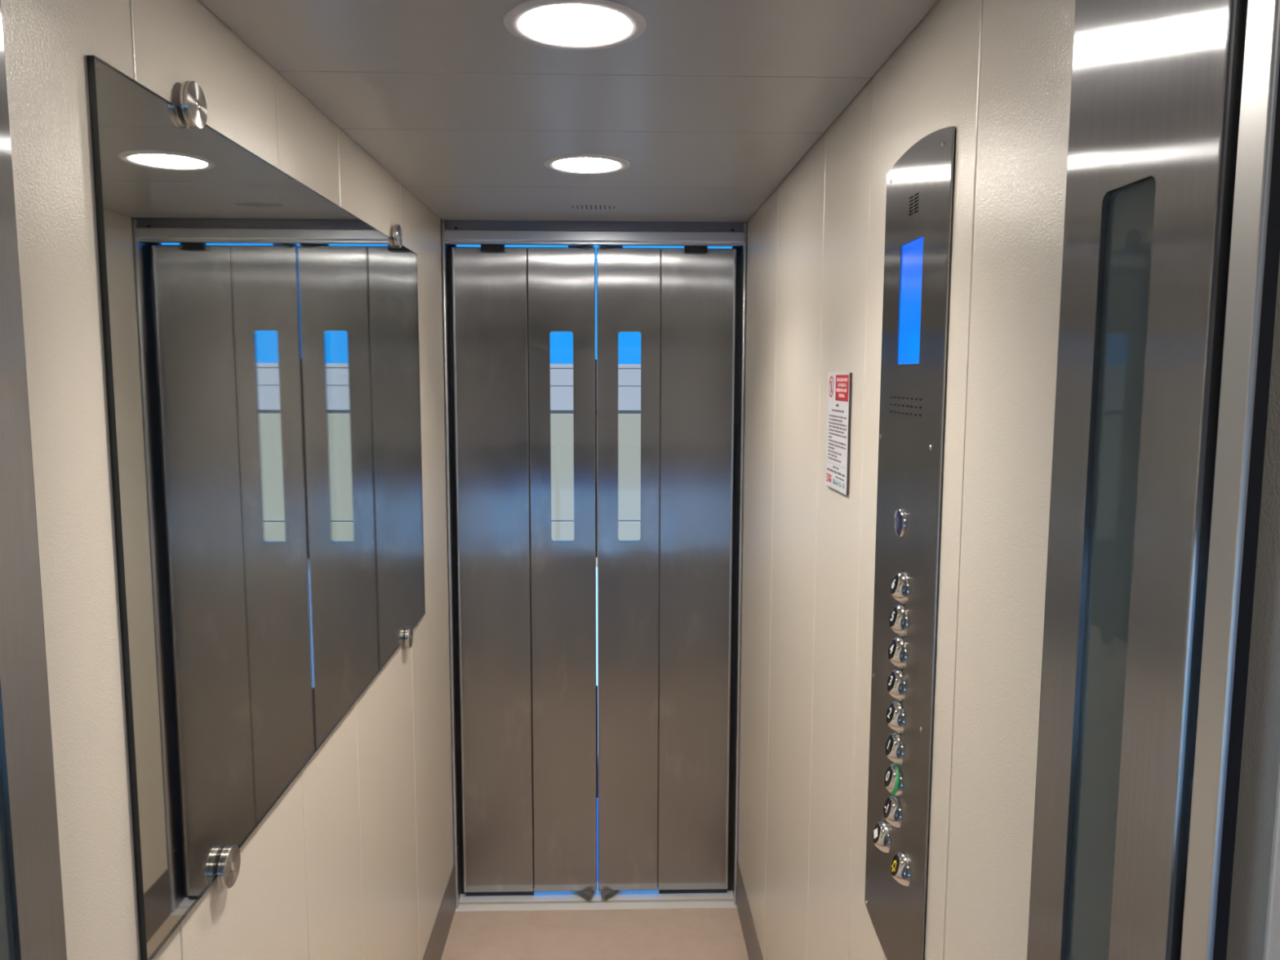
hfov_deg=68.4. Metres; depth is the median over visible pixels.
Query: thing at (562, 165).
diffuser
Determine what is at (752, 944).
baseboard
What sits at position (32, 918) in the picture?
door
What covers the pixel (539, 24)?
diffuser
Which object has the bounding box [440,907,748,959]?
floor
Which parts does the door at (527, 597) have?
edge trim, panel, panel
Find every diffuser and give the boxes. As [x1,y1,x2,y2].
[519,4,631,44]
[553,158,620,172]
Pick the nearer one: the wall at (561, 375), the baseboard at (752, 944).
the baseboard at (752, 944)
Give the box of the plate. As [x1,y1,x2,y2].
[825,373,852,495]
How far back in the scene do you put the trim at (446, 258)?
2.92 m
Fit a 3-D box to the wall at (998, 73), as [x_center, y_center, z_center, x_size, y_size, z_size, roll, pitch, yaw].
[0.369,0.404,1.748,0.045,2.187,2.313,0,6,-2]
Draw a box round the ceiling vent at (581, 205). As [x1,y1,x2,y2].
[572,204,614,209]
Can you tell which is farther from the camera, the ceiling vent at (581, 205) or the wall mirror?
the ceiling vent at (581, 205)
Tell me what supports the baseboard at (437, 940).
attached to the wall at (354, 860)
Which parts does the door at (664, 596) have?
panel, panel, edge trim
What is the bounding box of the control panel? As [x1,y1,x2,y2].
[864,126,955,959]
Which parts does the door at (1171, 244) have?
panel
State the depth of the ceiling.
1.50 m
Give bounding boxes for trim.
[440,219,466,908]
[443,220,745,246]
[454,881,737,911]
[727,221,747,905]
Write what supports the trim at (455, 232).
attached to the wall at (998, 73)
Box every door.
[0,0,66,959]
[451,244,598,900]
[596,245,736,900]
[1026,0,1279,959]
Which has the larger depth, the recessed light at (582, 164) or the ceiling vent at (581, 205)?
the ceiling vent at (581, 205)
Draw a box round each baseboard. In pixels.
[422,864,455,959]
[736,861,763,959]
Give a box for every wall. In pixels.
[0,0,453,959]
[550,364,640,567]
[737,0,1279,959]
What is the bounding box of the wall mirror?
[86,55,425,959]
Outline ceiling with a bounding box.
[199,0,938,222]
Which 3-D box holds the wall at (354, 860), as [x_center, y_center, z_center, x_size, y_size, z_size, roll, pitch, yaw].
[-0.576,0.404,1.721,0.045,2.187,2.313,0,6,-2]
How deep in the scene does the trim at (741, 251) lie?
2.95 m
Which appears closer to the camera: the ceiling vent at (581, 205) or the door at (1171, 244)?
the door at (1171, 244)
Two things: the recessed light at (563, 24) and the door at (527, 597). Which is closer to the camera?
the recessed light at (563, 24)
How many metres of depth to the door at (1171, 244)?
0.62 m
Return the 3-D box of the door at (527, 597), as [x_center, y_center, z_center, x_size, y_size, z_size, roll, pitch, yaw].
[-0.350,0.319,2.945,0.434,2.080,0.069,0,6,-2]
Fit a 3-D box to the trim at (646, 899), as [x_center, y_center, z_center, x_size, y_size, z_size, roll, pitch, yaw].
[-0.140,1.379,3.076,0.900,0.052,0.164,0,6,-2]
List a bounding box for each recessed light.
[502,0,646,50]
[543,154,629,174]
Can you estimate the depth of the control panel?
1.24 m
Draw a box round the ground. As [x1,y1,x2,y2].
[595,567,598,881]

